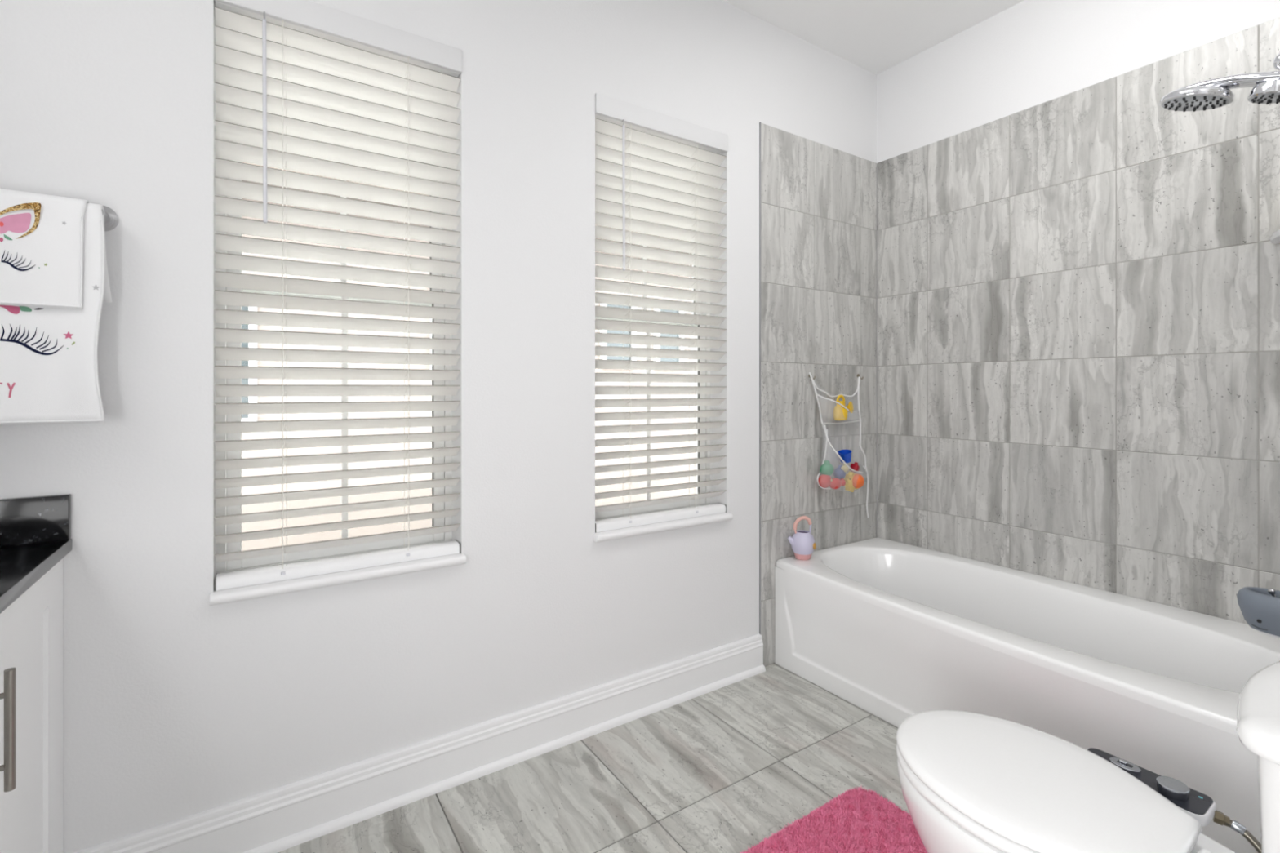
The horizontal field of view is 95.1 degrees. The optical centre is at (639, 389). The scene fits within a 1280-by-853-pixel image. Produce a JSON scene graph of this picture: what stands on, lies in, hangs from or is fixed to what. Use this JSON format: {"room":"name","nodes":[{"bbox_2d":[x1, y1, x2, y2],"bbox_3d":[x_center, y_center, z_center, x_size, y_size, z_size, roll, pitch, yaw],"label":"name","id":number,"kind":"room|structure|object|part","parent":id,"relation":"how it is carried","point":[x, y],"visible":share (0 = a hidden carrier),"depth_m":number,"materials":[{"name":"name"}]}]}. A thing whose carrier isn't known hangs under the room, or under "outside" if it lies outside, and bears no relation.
{"room":"bathroom","nodes":[
{"label":"bathroom","id":0,"kind":"room"},
{"bbox_2d":[0,0,876,852],"bbox_3d":[-0.335,-0.218,2.060,3.860,2.876,0.170,0,0,-34],"label":"wall","id":1,"kind":"structure","parent":0,"point":[177,705],"depth_m":1.85,"materials":[{"name":"paint"}]},
{"bbox_2d":[102,205,118,231],"bbox_3d":[-1.461,-0.398,1.170,0.620,0.060,0.083,0,0,-34],"label":"towel bar","id":2,"kind":"object","parent":1,"relation":"attached to","point":[111,219],"visible":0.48,"depth_m":1.36,"materials":[{"name":"silver metal"}]},
{"bbox_2d":[0,202,112,425],"bbox_3d":[-1.400,-0.170,1.158,0.527,0.484,0.059,0,0,-34],"label":"bath towel","id":3,"kind":"object","parent":2,"relation":"hanging from","point":[49,363],"visible":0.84,"depth_m":1.25,"materials":[{"name":"fabric"}]},
{"bbox_2d":[0,188,88,309],"bbox_3d":[-1.410,-0.296,1.159,0.492,0.244,0.059,0,0,-34],"label":"hand towel","id":4,"kind":"object","parent":3,"relation":"on","point":[42,235],"visible":0.98,"depth_m":1.23,"materials":[{"name":"fabric"}]},
{"bbox_2d":[209,138,466,605],"bbox_3d":[-0.852,-0.259,1.704,0.636,1.591,0.195,0,0,-34],"label":"window","id":5,"kind":"structure","parent":1,"relation":"in","point":[245,593],"depth_m":1.66,"materials":[{"name":"paint"}]},
{"bbox_3d":[-0.897,-0.651,1.772,0.578,0.762,0.024,0,0,-34],"label":"sash","id":6,"kind":"part","parent":5,"relation":"part of","materials":[{"name":"plastic"}]},
{"bbox_3d":[-0.882,0.089,1.748,0.578,0.798,0.024,0,0,-34],"label":"sash","id":7,"kind":"part","parent":5,"relation":"part of","materials":[{"name":"plastic"}]},
{"bbox_3d":[-0.834,0.523,1.677,0.636,0.027,0.130,0,0,-34],"label":"sill","id":8,"kind":"part","parent":5,"relation":"part of","materials":[{"name":"paint"}]},
{"bbox_2d":[214,0,462,591],"bbox_3d":[-0.825,-0.272,1.663,0.622,1.561,0.083,0,0,-34],"label":"window blind","id":9,"kind":"object","parent":5,"relation":"attached to","point":[311,80],"visible":1,"depth_m":1.64,"materials":[{"name":"paint"}]},
{"bbox_3d":[-0.979,-0.254,1.601,0.002,1.459,0.002,0,0,-34],"label":"ladder cord","id":10,"kind":"part","parent":9,"relation":"part of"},
{"bbox_3d":[-0.949,-0.254,1.556,0.002,1.459,0.002,0,0,-3],"label":"ladder cord","id":11,"kind":"part","parent":9,"relation":"part of","materials":[{"name":"white fabric"}]},
{"bbox_3d":[-0.833,-1.007,1.674,0.618,0.050,0.056,0,0,-34],"label":"head rail","id":12,"kind":"part","parent":9,"relation":"part of","materials":[{"name":"paint"}]},
{"bbox_3d":[-0.830,0.493,1.670,0.614,0.032,0.050,0,0,-34],"label":"rail","id":13,"kind":"part","parent":9,"relation":"part of","materials":[{"name":"paint"}]},
{"bbox_3d":[-0.715,-0.254,1.776,0.002,1.459,0.002,0,0,-34],"label":"ladder cord","id":14,"kind":"part","parent":9,"relation":"part of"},
{"bbox_3d":[-0.693,-0.254,1.758,0.002,1.459,0.002,0,0,26],"label":"lift cord","id":15,"kind":"part","parent":9,"relation":"part of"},
{"bbox_3d":[-0.992,0.089,1.675,0.248,0.734,0.003,0,0,-34],"label":"pane","id":16,"kind":"part","parent":5,"relation":"part of","materials":[{"name":"clear glass"}]},
{"bbox_2d":[73,634,765,852],"bbox_3d":[-0.391,1.127,1.905,2.197,0.146,0.038,0,0,-34],"label":"baseboard","id":17,"kind":"structure","parent":1,"relation":"attached to","point":[286,816],"depth_m":1.75,"materials":[{"name":"paint"}]},
{"bbox_3d":[-0.384,1.189,1.896,2.197,0.022,0.016,0,0,-34],"label":"shoe moulding","id":18,"kind":"part","parent":17,"relation":"part of","materials":[{"name":"paint"}]},
{"bbox_2d":[593,220,733,542],"bbox_3d":[0.063,-0.259,2.310,0.636,1.591,0.195,0,0,-34],"label":"window","id":19,"kind":"structure","parent":1,"relation":"in","point":[702,520],"depth_m":2.35,"materials":[{"name":"paint"}]},
{"bbox_3d":[0.018,-0.651,2.378,0.578,0.762,0.024,0,0,-34],"label":"sash","id":20,"kind":"part","parent":19,"relation":"part of","materials":[{"name":"plastic"}]},
{"bbox_3d":[0.034,0.089,2.354,0.578,0.798,0.024,0,0,-34],"label":"sash","id":21,"kind":"part","parent":19,"relation":"part of","materials":[{"name":"plastic"}]},
{"bbox_2d":[595,93,728,532],"bbox_3d":[0.090,-0.272,2.269,0.622,1.561,0.083,0,0,-34],"label":"window blind","id":22,"kind":"object","parent":19,"relation":"attached to","point":[655,168],"visible":0.85,"depth_m":2.25,"materials":[{"name":"paint"}]},
{"bbox_3d":[-0.063,-0.254,2.208,0.002,1.459,0.002,0,0,-34],"label":"ladder cord","id":23,"kind":"part","parent":22,"relation":"part of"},
{"bbox_3d":[-0.041,-0.254,2.190,0.002,1.459,0.002,0,0,-4],"label":"lift cord","id":24,"kind":"part","parent":22,"relation":"part of","materials":[{"name":"white fabric"}]},
{"bbox_3d":[0.083,-1.007,2.280,0.618,0.050,0.056,0,0,-34],"label":"head rail","id":25,"kind":"part","parent":22,"relation":"part of","materials":[{"name":"paint"}]},
{"bbox_3d":[0.086,0.493,2.276,0.614,0.032,0.050,0,0,-34],"label":"rail","id":26,"kind":"part","parent":22,"relation":"part of","materials":[{"name":"paint"}]},
{"bbox_3d":[0.222,-0.254,2.364,0.002,1.459,0.002,0,0,-4],"label":"lift cord","id":27,"kind":"part","parent":22,"relation":"part of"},
{"bbox_3d":[0.230,-0.254,2.336,0.002,1.459,0.002,0,0,-3],"label":"ladder cord","id":28,"kind":"part","parent":22,"relation":"part of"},
{"bbox_3d":[0.081,0.523,2.283,0.636,0.027,0.130,0,0,-34],"label":"sill","id":29,"kind":"part","parent":19,"relation":"part of","materials":[{"name":"paint"}]},
{"bbox_2d":[759,122,760,634],"bbox_3d":[0.518,0.024,2.526,0.004,2.353,0.007,0,0,-34],"label":"trim","id":30,"kind":"structure","parent":1,"relation":"attached to","point":[759,122],"depth_m":2.52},
{"bbox_3d":[0.791,-0.062,2.686,0.019,0.028,0.029,0,0,-34],"label":"wall hook","id":31,"kind":"object","parent":1,"relation":"attached to","visible":0},
{"bbox_2d":[808,372,868,517],"bbox_3d":[0.979,0.278,2.756,0.439,0.717,0.096,0,0,-34],"label":"bag","id":32,"kind":"object","parent":31,"relation":"hanging from","point":[815,386],"visible":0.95,"depth_m":2.74,"materials":[{"name":"white fabric"}]},
{"bbox_2d":[817,474,832,488],"bbox_3d":[0.849,0.417,2.684,0.064,0.066,0.059,0,0,4],"label":"ball","id":33,"kind":"object","parent":32,"relation":"in","point":[824,481],"visible":0.98,"depth_m":2.66,"materials":[{"name":"plastic"}]},
{"bbox_2d":[819,460,834,475],"bbox_3d":[0.860,0.362,2.694,0.076,0.076,0.053,0,0,-34],"label":"toy","id":34,"kind":"object","parent":32,"relation":"in","point":[826,468],"visible":0.97,"depth_m":2.67,"materials":[{"name":"green plastic"}]},
{"bbox_2d":[829,477,845,489],"bbox_3d":[0.905,0.432,2.700,0.088,0.053,0.045,0,0,-34],"label":"fish","id":35,"kind":"object","parent":32,"relation":"in","point":[836,483],"visible":0.95,"depth_m":2.68},
{"bbox_2d":[833,465,845,479],"bbox_3d":[0.930,0.383,2.726,0.062,0.067,0.050,0,0,-34],"label":"toy shellfish","id":36,"kind":"object","parent":32,"relation":"in","point":[838,473],"visible":0.96,"depth_m":2.71,"materials":[{"name":"plastic"}]},
{"bbox_2d":[833,395,853,420],"bbox_3d":[0.965,0.083,2.766,0.131,0.118,0.054,0,0,-34],"label":"cup","id":37,"kind":"object","parent":32,"relation":"in","point":[840,413],"visible":0.91,"depth_m":2.73,"materials":[{"name":"yellow plastic"}]},
{"bbox_2d":[837,449,852,462],"bbox_3d":[0.966,0.314,2.759,0.063,0.061,0.063,0,0,-8],"label":"cup","id":38,"kind":"object","parent":32,"relation":"in","point":[846,455],"visible":0.9,"depth_m":2.75,"materials":[{"name":"blue plastic"}]},
{"bbox_2d":[840,463,848,471],"bbox_3d":[0.952,0.361,2.724,0.047,0.046,0.029,0,0,-34],"label":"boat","id":39,"kind":"object","parent":32,"relation":"in","point":[844,468],"visible":0.91,"depth_m":2.71,"materials":[{"name":"beige plastic"}]},
{"bbox_2d":[843,471,857,492],"bbox_3d":[0.998,0.435,2.768,0.089,0.094,0.040,0,0,-34],"label":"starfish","id":40,"kind":"object","parent":32,"relation":"in","point":[849,486],"visible":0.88,"depth_m":2.75,"materials":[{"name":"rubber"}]},
{"bbox_2d":[849,462,859,473],"bbox_3d":[1.029,0.373,2.806,0.040,0.054,0.047,0,0,34],"label":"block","id":41,"kind":"object","parent":32,"relation":"in","point":[855,466],"visible":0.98,"depth_m":2.79,"materials":[{"name":"red plastic"}]},
{"bbox_2d":[852,474,864,488],"bbox_3d":[1.028,0.432,2.767,0.075,0.069,0.054,0,0,-34],"label":"ball","id":42,"kind":"object","parent":32,"relation":"in","point":[858,481],"visible":0.94,"depth_m":2.74,"materials":[{"name":"orange plastic"}]},
{"bbox_2d":[276,662,910,852],"bbox_3d":[0.566,1.230,0.699,3.860,0.060,3.106,0,0,-34],"label":"floor","id":43,"kind":"structure","parent":0,"point":[726,769],"depth_m":1.77,"materials":[{"name":"tile"}]},
{"bbox_2d":[0,558,63,852],"bbox_3d":[-1.100,0.783,0.495,0.654,0.834,1.604,0,0,-34],"label":"vanity cabinet","id":44,"kind":"object","parent":43,"relation":"on","point":[32,627],"visible":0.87,"depth_m":1.16,"materials":[{"name":"paint"}]},
{"bbox_3d":[-1.020,0.544,0.931,0.038,0.192,0.014,0,0,-34],"label":"handle","id":45,"kind":"part","parent":44,"relation":"part of","materials":[{"name":"silver metal"}]},
{"bbox_2d":[0,493,71,613],"bbox_3d":[-1.105,0.301,0.480,0.630,0.130,1.624,0,0,-34],"label":"countertop","id":46,"kind":"structure","parent":44,"relation":"on","point":[35,531],"depth_m":1.26,"materials":[{"name":"black stone"}]},
{"bbox_2d":[739,786,927,852],"bbox_3d":[0.451,1.191,1.356,0.833,0.017,0.470,0,0,-34],"label":"bath rug","id":47,"kind":"object","parent":43,"relation":"on","point":[859,820],"visible":0.9,"depth_m":1.57,"materials":[{"name":"pink fabric"}]},
{"bbox_2d":[774,537,1279,852],"bbox_3d":[1.312,0.972,2.082,0.806,0.456,1.608,0,0,-34],"label":"bathtub","id":48,"kind":"object","parent":43,"relation":"on","point":[896,631],"visible":0.8,"depth_m":1.93,"materials":[{"name":"ceramic"}]},
{"bbox_2d":[787,515,816,559],"bbox_3d":[0.720,0.650,2.580,0.107,0.188,0.106,0,0,43],"label":"watering can","id":49,"kind":"object","parent":48,"relation":"on","point":[802,543],"visible":1,"depth_m":2.55,"materials":[{"name":"plastic"}]},
{"bbox_3d":[0.676,0.671,2.574,0.051,0.056,0.034,0,0,-15],"label":"spout","id":50,"kind":"part","parent":49,"relation":"part of","materials":[{"name":"plastic"}]},
{"bbox_3d":[0.717,0.587,2.584,0.085,0.060,0.016,0,0,-5],"label":"handle","id":51,"kind":"part","parent":49,"relation":"part of","materials":[{"name":"pink plastic"}]},
{"bbox_2d":[776,537,1279,735],"bbox_3d":[1.312,0.940,2.082,0.806,0.390,1.608,0,0,-34],"label":"basin","id":52,"kind":"object","parent":48,"relation":"in","point":[907,629],"depth_m":1.99,"materials":[{"name":"ceramic"}]},
{"bbox_2d":[896,661,1279,852],"bbox_3d":[0.831,0.811,1.006,0.426,0.777,0.793,0,0,-34],"label":"toilet","id":53,"kind":"object","parent":43,"relation":"on","point":[971,782],"visible":1,"depth_m":1.05,"materials":[{"name":"ceramic"}]},
{"bbox_3d":[0.742,0.774,1.141,0.388,0.023,0.470,0,0,-34],"label":"seat","id":54,"kind":"part","parent":53,"relation":"part of","materials":[{"name":"plastic"}]},
{"bbox_3d":[0.743,0.747,1.138,0.386,0.026,0.475,0,0,-34],"label":"lid","id":55,"kind":"part","parent":53,"relation":"part of","materials":[{"name":"plastic"}]},
{"bbox_3d":[0.823,0.994,1.018,0.384,0.412,0.761,0,0,-34],"label":"bowl","id":56,"kind":"part","parent":53,"relation":"part of","materials":[{"name":"ceramic"}]},
{"bbox_2d":[1086,747,1261,852],"bbox_3d":[0.946,0.875,0.922,0.410,0.258,0.538,0,0,-34],"label":"bidet attachment","id":57,"kind":"object","parent":53,"relation":"attached to","point":[1198,805],"visible":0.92,"depth_m":1.09,"materials":[{"name":"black plastic"}]},
{"bbox_3d":[0.987,0.764,1.151,0.082,0.002,0.194,0,0,-34],"label":"control panel","id":58,"kind":"part","parent":57,"relation":"part of","materials":[{"name":"plastic"}]},
{"bbox_3d":[1.009,0.756,1.109,0.045,0.014,0.045,0,0,-34],"label":"control knob","id":59,"kind":"part","parent":57,"relation":"part of","materials":[{"name":"silver metal"}]},
{"bbox_3d":[0.981,0.440,0.778,0.426,0.034,0.247,0,0,-34],"label":"tank lid","id":60,"kind":"part","parent":53,"relation":"part of","materials":[{"name":"ceramic"}]},
{"bbox_3d":[0.983,0.623,0.775,0.394,0.330,0.222,0,0,-34],"label":"tank","id":61,"kind":"part","parent":53,"relation":"part of","materials":[{"name":"ceramic"}]},
{"bbox_2d":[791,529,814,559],"bbox_3d":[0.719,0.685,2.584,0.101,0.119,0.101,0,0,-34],"label":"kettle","id":62,"kind":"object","parent":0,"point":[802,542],"depth_m":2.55,"materials":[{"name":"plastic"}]},
{"bbox_2d":[723,0,1024,75],"bbox_3d":[0.566,-1.655,0.699,3.860,0.100,3.106,0,0,-34],"label":"ceiling","id":63,"kind":"structure","parent":0,"point":[874,36],"depth_m":2.56,"materials":[{"name":"paint"}]},
{"bbox_2d":[876,0,1279,624],"bbox_3d":[1.758,-0.218,2.268,0.140,2.876,1.806,0,0,-34],"label":"wall","id":64,"kind":"structure","parent":0,"point":[1078,273],"depth_m":2.22,"materials":[{"name":"tile"}]},
{"bbox_2d":[1158,52,1279,111],"bbox_3d":[1.652,-0.894,1.577,0.162,0.212,0.390,0,0,-34],"label":"shower head","id":65,"kind":"object","parent":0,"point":[1215,93],"visible":0.98,"depth_m":1.62},
{"bbox_3d":[1.587,-0.819,1.675,0.149,0.037,0.145,0,0,-34],"label":"plate","id":66,"kind":"part","parent":65,"relation":"part of","materials":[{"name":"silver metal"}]},
{"bbox_2d":[1246,79,1279,104],"bbox_3d":[1.716,-0.429,1.515,0.205,0.771,0.104,0,0,32],"label":"shower","id":67,"kind":"object","parent":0,"point":[1267,92],"visible":1,"depth_m":1.54,"materials":[{"name":"silver metal"}]},
{"bbox_3d":[1.672,-0.770,1.547,0.094,0.024,0.091,0,0,-34],"label":"plate","id":68,"kind":"part","parent":67,"relation":"part of","materials":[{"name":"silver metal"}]},
{"bbox_3d":[1.798,-0.218,1.325,0.846,2.876,0.190,0,0,-34],"label":"wall","id":69,"kind":"structure","parent":0,"visible":0},
{"bbox_2d":[1267,588,1276,596],"bbox_3d":[1.712,0.580,1.486,0.048,0.110,0.170,0,0,-34],"label":"tub spout","id":70,"kind":"object","parent":69,"relation":"attached to","point":[1273,592],"visible":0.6,"depth_m":1.54,"materials":[{"name":"silver metal"}]},
{"bbox_2d":[1236,586,1279,639],"bbox_3d":[1.695,0.591,1.512,0.150,0.110,0.218,0,0,-34],"label":"cover","id":71,"kind":"object","parent":70,"relation":"attached to","point":[1260,610],"visible":1,"depth_m":1.53,"materials":[{"name":"grey plastic"}]},
{"bbox_2d":[1270,229,1279,244],"bbox_3d":[1.935,-0.463,1.667,0.226,0.022,0.226,0,0,-34],"label":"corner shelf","id":72,"kind":"object","parent":69,"relation":"attached to","point":[1275,238],"visible":1,"depth_m":1.76,"materials":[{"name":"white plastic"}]},
{"label":"outside","id":73,"kind":"structure","parent":0,"visible":0},
{"bbox_3d":[0.225,1.610,4.457,24.000,0.180,2.850,0,0,-34],"label":"lawn","id":74,"kind":"structure","parent":73,"visible":0},
{"bbox_2d":[226,143,696,551],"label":"view outside windows","id":75,"kind":"structure","parent":74,"relation":"on","point":[254,490],"depth_m":4.62,"materials":[{"name":"paint"}]},
{"bbox_3d":[-3.313,-0.275,3.806,1.280,0.950,0.010,0,0,-34],"label":"pane","id":76,"kind":"part","parent":75,"relation":"part of","materials":[{"name":"white"}]},
{"bbox_3d":[-0.220,-0.560,5.854,0.300,0.580,0.010,0,0,-34],"label":"pane","id":77,"kind":"part","parent":75,"relation":"part of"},
{"bbox_3d":[0.301,-0.560,6.199,0.270,0.580,0.010,0,0,-34],"label":"pane","id":78,"kind":"part","parent":75,"relation":"part of","materials":[{"name":"white"}]}
]}

